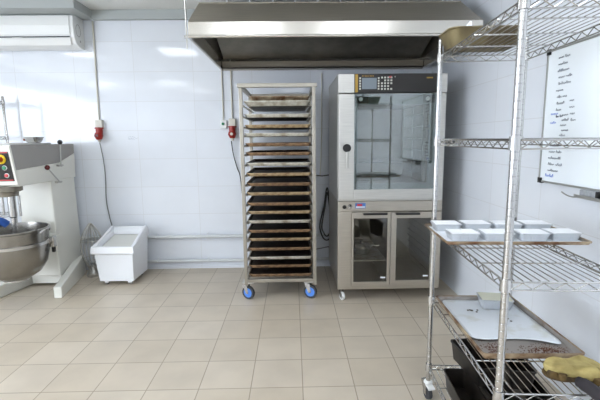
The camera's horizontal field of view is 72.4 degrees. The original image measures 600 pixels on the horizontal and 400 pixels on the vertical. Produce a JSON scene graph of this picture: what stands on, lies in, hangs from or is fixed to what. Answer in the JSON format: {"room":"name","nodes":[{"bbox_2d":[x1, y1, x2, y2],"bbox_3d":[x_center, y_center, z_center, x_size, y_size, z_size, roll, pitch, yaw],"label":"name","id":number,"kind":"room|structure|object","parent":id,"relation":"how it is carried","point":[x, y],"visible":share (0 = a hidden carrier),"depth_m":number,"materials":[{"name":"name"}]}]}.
{"room":"commercial kitchen","nodes":[
{"label":"commercial kitchen","id":0,"kind":"room"},
{"bbox_2d":[0,20,431,266],"bbox_3d":[-2.022,-0.601,4.553,6.918,2.800,0.122,-1,8,-1],"label":"wall","id":1,"kind":"structure","parent":0,"point":[171,169],"depth_m":4.47,"materials":[{"name":"tile"}]},
{"bbox_2d":[0,15,84,50],"bbox_3d":[-2.736,-1.714,4.201,0.928,0.310,0.228,-1,8,-1],"label":"air conditioner","id":2,"kind":"object","parent":1,"relation":"attached to","point":[17,32],"visible":1,"depth_m":4.11,"materials":[{"name":"white plastic"}]},
{"bbox_2d":[0,0,91,19],"bbox_3d":[-3.825,-1.883,4.071,3.330,0.085,0.398,-1,8,-1],"label":"trim","id":3,"kind":"structure","parent":1,"relation":"attached to","point":[7,7],"depth_m":3.94,"materials":[{"name":"grey paint"}]},
{"bbox_2d":[92,21,99,119],"bbox_3d":[-2.175,-1.366,4.366,0.032,1.030,0.018,-1,8,-1],"label":"conduit","id":4,"kind":"object","parent":1,"relation":"attached to","point":[92,21],"visible":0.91,"depth_m":4.36,"materials":[{"name":"grey plastic"}]},
{"bbox_2d":[94,120,103,141],"bbox_3d":[-2.169,-0.731,4.332,0.092,0.224,0.234,-1,8,-1],"label":"wall socket","id":5,"kind":"object","parent":1,"relation":"attached to","point":[99,124],"visible":1,"depth_m":4.33,"materials":[{"name":"red plastic"}]},
{"bbox_2d":[99,142,112,225],"bbox_3d":[-2.138,0.071,4.529,0.064,1.402,0.100,1,9,9],"label":"power cable","id":6,"kind":"object","parent":5,"relation":"hanging from","point":[99,142],"visible":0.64,"depth_m":4.53,"materials":[{"name":"grey plastic"}]},
{"bbox_2d":[91,9,194,20],"bbox_3d":[-0.370,-1.949,4.298,3.588,0.095,0.050,-1,8,-1],"label":"trim","id":7,"kind":"structure","parent":1,"relation":"attached to","point":[130,14],"depth_m":4.25,"materials":[{"name":"grey paint"}]},
{"bbox_2d":[80,233,328,239],"bbox_3d":[-1.143,0.411,4.625,5.050,0.067,0.069,-1,8,-1],"label":"pipe","id":8,"kind":"object","parent":1,"relation":"attached to","point":[317,234],"visible":0.4,"depth_m":4.60,"materials":[{"name":"grey"}]},
{"bbox_2d":[86,255,328,263],"bbox_3d":[-1.140,0.688,4.666,5.050,0.065,0.068,-1,8,-1],"label":"pipe","id":9,"kind":"object","parent":1,"relation":"attached to","point":[320,258],"visible":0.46,"depth_m":4.64,"materials":[{"name":"grey"}]},
{"bbox_2d":[85,263,330,269],"bbox_3d":[-2.015,0.776,4.691,6.898,0.035,0.012,-1,8,-1],"label":"baseboard","id":10,"kind":"structure","parent":1,"relation":"attached to","point":[317,264],"depth_m":4.70,"materials":[{"name":"tile"}]},
{"bbox_2d":[221,70,223,119],"bbox_3d":[-0.838,-1.230,4.409,0.013,0.740,0.014,-1,8,-1],"label":"conduit","id":11,"kind":"object","parent":1,"relation":"attached to","point":[221,70],"visible":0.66,"depth_m":4.42,"materials":[{"name":"grey plastic"}]},
{"bbox_2d":[220,120,226,128],"bbox_3d":[-0.832,-0.822,4.454,0.070,0.090,0.056,-1,8,-1],"label":"switch box","id":12,"kind":"object","parent":1,"relation":"attached to","point":[223,123],"visible":1,"depth_m":4.44,"materials":[{"name":"white plastic"}]},
{"bbox_2d":[229,59,232,118],"bbox_3d":[-0.741,-1.231,4.411,0.017,0.740,0.018,-1,8,-1],"label":"conduit","id":13,"kind":"object","parent":1,"relation":"attached to","point":[229,59],"visible":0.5,"depth_m":4.42,"materials":[{"name":"grey plastic"}]},
{"bbox_2d":[228,119,235,140],"bbox_3d":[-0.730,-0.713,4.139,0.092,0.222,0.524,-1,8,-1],"label":"wall socket","id":14,"kind":"object","parent":1,"relation":"attached to","point":[232,122],"visible":1,"depth_m":4.15,"materials":[{"name":"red plastic"}]},
{"bbox_2d":[231,141,241,191],"bbox_3d":[-0.685,-0.142,4.559,0.132,1.021,0.029,-3,9,-15],"label":"power cable","id":15,"kind":"object","parent":14,"relation":"hanging from","point":[231,141],"visible":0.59,"depth_m":4.52,"materials":[{"name":"grey plastic"}]},
{"bbox_2d":[320,73,321,174],"bbox_3d":[0.228,-0.819,4.489,0.032,1.100,0.012,-1,8,-1],"label":"conduit","id":16,"kind":"object","parent":1,"relation":"attached to","point":[321,73],"visible":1,"depth_m":4.48,"materials":[{"name":"grey plastic"}]},
{"bbox_2d":[319,187,328,240],"bbox_3d":[0.295,0.157,4.553,0.165,0.605,0.031,-1,8,-1],"label":"cable loop","id":17,"kind":"object","parent":1,"relation":"hanging from","point":[327,190],"visible":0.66,"depth_m":4.54,"materials":[{"name":"grey rubber"}]},
{"bbox_2d":[321,192,328,236],"bbox_3d":[0.296,0.160,4.533,0.125,0.505,0.031,-1,8,-1],"label":"cable loop","id":18,"kind":"object","parent":1,"relation":"hanging from","point":[327,194],"visible":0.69,"depth_m":4.52,"materials":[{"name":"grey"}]},
{"bbox_2d":[76,0,443,9],"bbox_3d":[-1.968,-1.469,0.439,7.158,0.120,8.008,-1,8,-1],"label":"ceiling","id":19,"kind":"structure","parent":0,"point":[91,4],"depth_m":4.06,"materials":[{"name":"white paint"}]},
{"bbox_2d":[184,0,482,70],"bbox_3d":[0.239,-1.560,3.652,2.186,0.690,1.455,-1,8,-1],"label":"extractor hood","id":20,"kind":"object","parent":19,"relation":"hanging from","point":[350,35],"visible":0.89,"depth_m":3.20,"materials":[{"name":"silver metal"}]},
{"bbox_2d":[0,266,568,399],"bbox_3d":[-1.936,1.419,0.867,7.158,0.120,8.008,-1,8,-1],"label":"floor","id":21,"kind":"structure","parent":0,"point":[181,333],"depth_m":2.99,"materials":[{"name":"tile"}]},
{"bbox_2d":[0,140,85,297],"bbox_3d":[-2.575,0.170,3.921,0.667,1.472,1.158,-1,8,-1],"label":"mixer","id":22,"kind":"object","parent":21,"relation":"on","point":[44,247],"visible":0.98,"depth_m":3.92,"materials":[{"name":"white metal"}]},
{"bbox_2d":[0,217,9,226],"bbox_3d":[-2.779,0.213,3.756,0.200,0.114,0.086,-4,9,-23],"label":"cloth","id":23,"kind":"object","parent":22,"relation":"on","point":[3,222],"visible":1,"depth_m":3.76,"materials":[{"name":"blue fabric"}]},
{"bbox_2d":[0,96,17,221],"bbox_3d":[-3.545,-0.094,4.212,0.969,1.930,0.521,-1,8,-1],"label":"wire shelving","id":24,"kind":"object","parent":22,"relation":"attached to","point":[6,137],"visible":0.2,"depth_m":4.31,"materials":[{"name":"silver metal"}]},
{"bbox_2d":[0,143,50,144],"bbox_3d":[-2.626,-0.509,3.710,0.420,0.016,0.600,-1,8,-1],"label":"plastic tray","id":25,"kind":"object","parent":22,"relation":"on","point":[0,143],"visible":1,"depth_m":3.54,"materials":[{"name":"white plastic"}]},
{"bbox_2d":[23,137,43,142],"bbox_3d":[-2.453,-0.554,3.777,0.172,0.052,0.172,-1,8,-1],"label":"steel bowl","id":26,"kind":"object","parent":25,"relation":"on","point":[27,139],"visible":1,"depth_m":3.73,"materials":[{"name":"silver metal"}]},
{"bbox_2d":[0,222,56,282],"bbox_3d":[-2.550,0.486,3.681,0.624,0.486,0.590,-1,8,-1],"label":"bowl","id":27,"kind":"object","parent":22,"relation":"on","point":[24,246],"depth_m":3.55,"materials":[{"name":"silver metal"}]},
{"bbox_2d":[80,223,101,277],"bbox_3d":[-2.254,0.535,4.447,0.237,0.588,0.234,-1,8,-1],"label":"whisk","id":28,"kind":"object","parent":21,"relation":"on","point":[93,271],"visible":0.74,"depth_m":4.42,"materials":[{"name":"silver metal"}]},
{"bbox_2d":[90,225,148,283],"bbox_3d":[-1.861,0.575,4.297,0.430,0.543,0.466,-1,8,0],"label":"bin","id":29,"kind":"object","parent":21,"relation":"on","point":[121,254],"visible":1,"depth_m":4.15,"materials":[{"name":"white plastic"}]},
{"bbox_2d":[237,83,316,298],"bbox_3d":[-0.201,-0.099,4.012,0.697,1.924,0.833,-1,8,-1],"label":"rack","id":30,"kind":"object","parent":21,"relation":"on","point":[310,290],"visible":0.55,"depth_m":3.67,"materials":[{"name":"metal"}]},
{"bbox_2d":[244,100,309,111],"bbox_3d":[-0.203,-0.879,3.857,0.575,0.043,0.760,-1,8,-1],"label":"baking tray","id":31,"kind":"object","parent":30,"relation":"in","point":[283,105],"visible":1,"depth_m":3.52,"materials":[{"name":"metal"}]},
{"bbox_2d":[249,96,309,100],"bbox_3d":[-0.189,-0.933,3.883,0.540,0.048,0.550,-1,8,-1],"label":"baking tray","id":32,"kind":"object","parent":31,"relation":"on","point":[252,98],"visible":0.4,"depth_m":3.62,"materials":[{"name":"silver metal"}]},
{"bbox_2d":[244,114,310,120],"bbox_3d":[-0.202,-0.783,3.904,0.575,0.029,0.760,-1,8,-1],"label":"baking tray","id":33,"kind":"object","parent":30,"relation":"in","point":[254,117],"visible":1,"depth_m":3.55,"materials":[{"name":"metal"}]},
{"bbox_2d":[245,133,309,136],"bbox_3d":[-0.200,-0.620,3.915,0.575,0.029,0.760,-1,8,-1],"label":"baking tray","id":34,"kind":"object","parent":30,"relation":"in","point":[246,134],"visible":1,"depth_m":3.55,"materials":[{"name":"metal"}]},
{"bbox_2d":[245,124,310,129],"bbox_3d":[-0.200,-0.693,3.914,0.575,0.029,0.760,-1,8,-1],"label":"baking tray","id":35,"kind":"object","parent":30,"relation":"in","point":[276,126],"visible":1,"depth_m":3.55,"materials":[{"name":"metal"}]},
{"bbox_2d":[245,142,310,146],"bbox_3d":[-0.198,-0.537,3.938,0.575,0.029,0.760,-1,8,-1],"label":"baking tray","id":36,"kind":"object","parent":30,"relation":"in","point":[266,143],"visible":1,"depth_m":3.57,"materials":[{"name":"metal"}]},
{"bbox_2d":[246,167,310,175],"bbox_3d":[-0.194,-0.280,3.974,0.575,0.029,0.760,-1,8,-1],"label":"baking tray","id":37,"kind":"object","parent":30,"relation":"in","point":[256,171],"visible":1,"depth_m":4.07,"materials":[{"name":"metal"}]},
{"bbox_2d":[246,158,310,165],"bbox_3d":[-0.194,-0.369,3.965,0.575,0.029,0.760,-1,8,-1],"label":"baking tray","id":38,"kind":"object","parent":30,"relation":"in","point":[287,161],"visible":1,"depth_m":3.96,"materials":[{"name":"metal"}]},
{"bbox_2d":[246,150,310,155],"bbox_3d":[-0.196,-0.458,3.948,0.575,0.029,0.760,-1,8,-1],"label":"baking tray","id":39,"kind":"object","parent":30,"relation":"in","point":[254,152],"visible":1,"depth_m":3.58,"materials":[{"name":"metal"}]},
{"bbox_2d":[247,195,310,205],"bbox_3d":[-0.191,-0.019,4.005,0.575,0.029,0.760,-1,8,-1],"label":"baking tray","id":40,"kind":"object","parent":30,"relation":"in","point":[258,200],"visible":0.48,"depth_m":3.93,"materials":[{"name":"metal"}]},
{"bbox_2d":[247,176,310,185],"bbox_3d":[-0.195,-0.194,3.990,0.575,0.029,0.760,-1,8,-1],"label":"baking tray","id":41,"kind":"object","parent":30,"relation":"in","point":[255,180],"visible":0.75,"depth_m":3.99,"materials":[{"name":"metal"}]},
{"bbox_2d":[247,185,310,195],"bbox_3d":[-0.193,-0.110,3.991,0.575,0.029,0.760,-1,8,-1],"label":"baking tray","id":42,"kind":"object","parent":30,"relation":"in","point":[300,189],"visible":0.66,"depth_m":3.94,"materials":[{"name":"metal"}]},
{"bbox_2d":[248,240,310,250],"bbox_3d":[-0.190,0.388,4.075,0.575,0.029,0.760,-1,8,-1],"label":"baking tray","id":43,"kind":"object","parent":30,"relation":"in","point":[293,244],"visible":0.5,"depth_m":3.87,"materials":[{"name":"metal"}]},
{"bbox_2d":[248,213,310,222],"bbox_3d":[-0.191,0.139,4.042,0.575,0.029,0.760,-1,8,-1],"label":"baking tray","id":44,"kind":"object","parent":30,"relation":"in","point":[299,217],"visible":0.5,"depth_m":3.88,"materials":[{"name":"metal"}]},
{"bbox_2d":[248,222,311,232],"bbox_3d":[-0.188,0.225,4.050,0.575,0.029,0.760,-1,8,-1],"label":"baking tray","id":45,"kind":"object","parent":30,"relation":"in","point":[254,227],"visible":0.49,"depth_m":3.88,"materials":[{"name":"metal"}]},
{"bbox_2d":[248,205,311,213],"bbox_3d":[-0.189,0.056,4.026,0.575,0.029,0.760,-1,8,-1],"label":"baking tray","id":46,"kind":"object","parent":30,"relation":"in","point":[276,209],"visible":0.48,"depth_m":3.87,"materials":[{"name":"metal"}]},
{"bbox_2d":[249,267,311,276],"bbox_3d":[-0.184,0.630,4.099,0.575,0.029,0.760,-1,8,-1],"label":"baking tray","id":47,"kind":"object","parent":30,"relation":"on","point":[273,271],"visible":0.44,"depth_m":3.85,"materials":[{"name":"metal"}]},
{"bbox_2d":[249,249,311,259],"bbox_3d":[-0.183,0.471,4.087,0.575,0.029,0.760,-1,8,-1],"label":"baking tray","id":48,"kind":"object","parent":30,"relation":"in","point":[263,254],"visible":0.47,"depth_m":3.87,"materials":[{"name":"metal"}]},
{"bbox_2d":[249,232,311,240],"bbox_3d":[-0.185,0.300,4.065,0.575,0.029,0.760,-1,8,-1],"label":"baking tray","id":49,"kind":"object","parent":30,"relation":"in","point":[279,236],"visible":0.42,"depth_m":3.85,"materials":[{"name":"metal"}]},
{"bbox_2d":[249,259,311,267],"bbox_3d":[-0.186,0.546,4.091,0.575,0.029,0.760,-1,8,-1],"label":"baking tray","id":50,"kind":"object","parent":30,"relation":"in","point":[262,263],"visible":0.45,"depth_m":3.85,"materials":[{"name":"metal"}]},
{"bbox_2d":[329,190,441,299],"bbox_3d":[0.781,0.398,4.044,0.910,0.912,0.944,-1,8,-1],"label":"base cabinet","id":51,"kind":"object","parent":21,"relation":"on","point":[401,259],"visible":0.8,"depth_m":3.72,"materials":[{"name":"metal"}]},
{"bbox_2d":[353,240,378,254],"bbox_3d":[0.607,0.447,3.903,0.243,0.125,0.188,5,10,33],"label":"saucepan","id":52,"kind":"object","parent":51,"relation":"on","point":[360,247],"visible":0.91,"depth_m":3.85,"materials":[{"name":"silver metal"}]},
{"bbox_2d":[351,238,385,260],"bbox_3d":[0.564,0.489,4.092,0.415,0.012,0.799,-1,8,-1],"label":"shelf","id":53,"kind":"object","parent":51,"relation":"attached to","point":[375,254],"depth_m":3.84,"materials":[{"name":"metal"}]},
{"bbox_2d":[329,73,447,200],"bbox_3d":[0.771,-0.583,3.885,0.910,1.071,0.972,-1,8,-1],"label":"oven","id":54,"kind":"object","parent":51,"relation":"on","point":[382,126],"visible":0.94,"depth_m":3.52,"materials":[{"name":"metal"}]},
{"bbox_2d":[421,0,599,399],"bbox_3d":[0.896,0.220,1.739,0.481,1.935,0.946,0,8,3],"label":"wire shelving","id":55,"kind":"object","parent":21,"relation":"on","point":[516,140],"visible":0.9,"depth_m":1.46,"materials":[{"name":"silver metal"}]},
{"bbox_2d":[444,368,486,399],"bbox_3d":[0.772,0.915,1.925,0.120,0.097,0.290,0,8,3],"label":"pan","id":56,"kind":"object","parent":55,"relation":"on","point":[459,385],"visible":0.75,"depth_m":2.01,"materials":[{"name":"black metal"}]},
{"bbox_2d":[439,25,517,52],"bbox_3d":[0.833,-0.738,1.893,0.345,0.076,0.210,0,8,1],"label":"roasting pan","id":57,"kind":"object","parent":55,"relation":"on","point":[452,36],"visible":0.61,"depth_m":1.82,"materials":[{"name":"metal"}]},
{"bbox_2d":[479,382,519,399],"bbox_3d":[0.910,0.924,1.858,0.120,0.097,0.290,-1,8,-1],"label":"pan","id":58,"kind":"object","parent":55,"relation":"on","point":[487,393],"visible":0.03,"depth_m":1.90,"materials":[{"name":"black metal"}]},
{"bbox_2d":[450,338,495,386],"bbox_3d":[0.861,0.799,2.025,0.120,0.097,0.290,-2,8,-6],"label":"pan","id":59,"kind":"object","parent":58,"relation":"on","point":[459,356],"visible":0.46,"depth_m":2.02,"materials":[{"name":"black metal"}]},
{"bbox_2d":[424,224,591,244],"bbox_3d":[0.947,0.158,1.941,0.615,0.016,0.385,0,8,3],"label":"baking tray","id":60,"kind":"object","parent":55,"relation":"on","point":[584,241],"visible":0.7,"depth_m":1.76,"materials":[{"name":"metal"}]},
{"bbox_2d":[429,226,581,241],"bbox_3d":[0.947,0.164,1.941,0.588,0.001,0.359,0,8,3],"label":"paper","id":61,"kind":"object","parent":60,"relation":"on","point":[441,233],"visible":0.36,"depth_m":1.88,"materials":[{"name":"white paper"}]},
{"bbox_2d":[430,220,461,230],"bbox_3d":[0.730,0.130,2.055,0.134,0.037,0.110,0,8,3],"label":"container","id":62,"kind":"object","parent":61,"relation":"on","point":[438,225],"visible":0.91,"depth_m":2.02,"materials":[{"name":"grey plastic"}]},
{"bbox_2d":[444,229,480,240],"bbox_3d":[0.734,0.159,1.857,0.134,0.037,0.110,0,8,1],"label":"container","id":63,"kind":"object","parent":61,"relation":"on","point":[452,234],"visible":0.97,"depth_m":1.81,"materials":[{"name":"grey plastic"}]},
{"bbox_2d":[458,220,491,230],"bbox_3d":[0.874,0.128,2.055,0.134,0.037,0.110,-1,8,0],"label":"container","id":64,"kind":"object","parent":61,"relation":"on","point":[466,224],"visible":0.74,"depth_m":2.01,"materials":[{"name":"grey plastic"}]},
{"bbox_2d":[477,229,514,240],"bbox_3d":[0.882,0.158,1.852,0.134,0.037,0.110,0,8,3],"label":"container","id":65,"kind":"object","parent":61,"relation":"on","point":[486,234],"visible":0.73,"depth_m":1.81,"materials":[{"name":"grey plastic"}]},
{"bbox_2d":[488,220,522,228],"bbox_3d":[1.020,0.129,2.040,0.134,0.037,0.110,0,8,4],"label":"container","id":66,"kind":"object","parent":61,"relation":"on","point":[496,224],"visible":0.55,"depth_m":2.01,"materials":[{"name":"grey plastic"}]},
{"bbox_2d":[513,229,550,240],"bbox_3d":[1.036,0.158,1.843,0.134,0.037,0.110,0,8,3],"label":"container","id":67,"kind":"object","parent":61,"relation":"on","point":[521,234],"visible":0.88,"depth_m":1.80,"materials":[{"name":"grey plastic"}]},
{"bbox_2d":[516,220,552,228],"bbox_3d":[1.162,0.128,2.036,0.134,0.037,0.110,0,8,2],"label":"container","id":68,"kind":"object","parent":61,"relation":"on","point":[527,224],"visible":0.77,"depth_m":2.00,"materials":[{"name":"grey plastic"}]},
{"bbox_2d":[541,228,582,240],"bbox_3d":[1.176,0.156,1.845,0.134,0.037,0.110,0,8,1],"label":"container","id":69,"kind":"object","parent":61,"relation":"on","point":[557,234],"visible":0.96,"depth_m":1.81,"materials":[{"name":"grey plastic"}]},
{"bbox_2d":[436,295,584,358],"bbox_3d":[0.910,0.561,1.875,0.395,0.025,0.600,0,8,1],"label":"baking tray","id":70,"kind":"object","parent":55,"relation":"on","point":[513,352],"visible":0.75,"depth_m":1.69,"materials":[{"name":"brown metal"}]},
{"bbox_2d":[442,300,560,343],"bbox_3d":[0.910,0.558,1.919,0.357,0.010,0.483,0,8,1],"label":"paper","id":71,"kind":"object","parent":70,"relation":"on","point":[478,322],"visible":0.75,"depth_m":1.88,"materials":[{"name":"white paper"}]},
{"bbox_2d":[476,292,513,309],"bbox_3d":[0.979,0.509,2.062,0.155,0.050,0.115,1,9,10],"label":"container","id":72,"kind":"object","parent":71,"relation":"on","point":[487,300],"visible":0.8,"depth_m":2.03,"materials":[{"name":"grey plastic"}]},
{"bbox_2d":[478,340,569,352],"bbox_3d":[0.906,0.602,1.662,0.360,0.002,0.151,0,8,1],"label":"crumbs","id":73,"kind":"object","parent":70,"relation":"on","point":[541,348],"visible":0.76,"depth_m":1.65,"materials":[{"name":"brown food"}]},
{"bbox_2d":[513,376,554,399],"bbox_3d":[1.071,0.920,1.870,0.120,0.097,0.290,0,8,6],"label":"pan","id":74,"kind":"object","parent":55,"relation":"on","point":[536,384],"visible":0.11,"depth_m":1.93,"materials":[{"name":"black metal"}]},
{"bbox_2d":[495,359,536,389],"bbox_3d":[1.032,0.802,1.996,0.120,0.097,0.290,0,8,7],"label":"pan","id":75,"kind":"object","parent":74,"relation":"on","point":[520,366],"visible":0.35,"depth_m":1.88,"materials":[{"name":"black metal"}]},
{"bbox_2d":[542,355,599,385],"bbox_3d":[0.978,0.604,1.443,0.217,0.060,0.138,-1,8,0],"label":"oven mitt","id":76,"kind":"object","parent":55,"relation":"on","point":[560,369],"visible":0.89,"depth_m":1.43,"materials":[{"name":"yellow fabric"}]},
{"bbox_2d":[574,377,599,399],"bbox_3d":[0.960,0.638,1.323,0.048,0.062,0.169,-1,8,-1],"label":"oven mitt","id":77,"kind":"object","parent":55,"relation":"hanging from","point":[583,384],"visible":1,"depth_m":1.34,"materials":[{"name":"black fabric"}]},
{"bbox_2d":[432,0,599,399],"bbox_3d":[1.565,-0.080,0.768,0.120,2.800,7.888,-1,8,-1],"label":"wall","id":78,"kind":"structure","parent":0,"point":[479,96],"depth_m":2.83,"materials":[{"name":"tile"}]},
{"bbox_2d":[537,33,599,201],"bbox_3d":[1.449,-0.381,1.851,0.068,0.819,1.226,-1,8,-1],"label":"whiteboard","id":79,"kind":"object","parent":78,"relation":"attached to","point":[571,109],"visible":0.98,"depth_m":2.19,"materials":[{"name":"white plastic"}]},
{"bbox_2d":[573,194,599,201],"bbox_3d":[1.457,0.006,1.844,0.063,0.040,0.570,-1,8,-1],"label":"marker tray","id":80,"kind":"object","parent":79,"relation":"on","point":[575,195],"depth_m":2.03,"materials":[{"name":"silver metal"}]},
{"bbox_2d":[579,189,599,198],"bbox_3d":[1.455,-0.027,2.036,0.048,0.042,0.130,-1,8,-1],"label":"eraser","id":81,"kind":"object","parent":79,"relation":"on","point":[584,192],"visible":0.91,"depth_m":2.03,"materials":[{"name":"plastic"}]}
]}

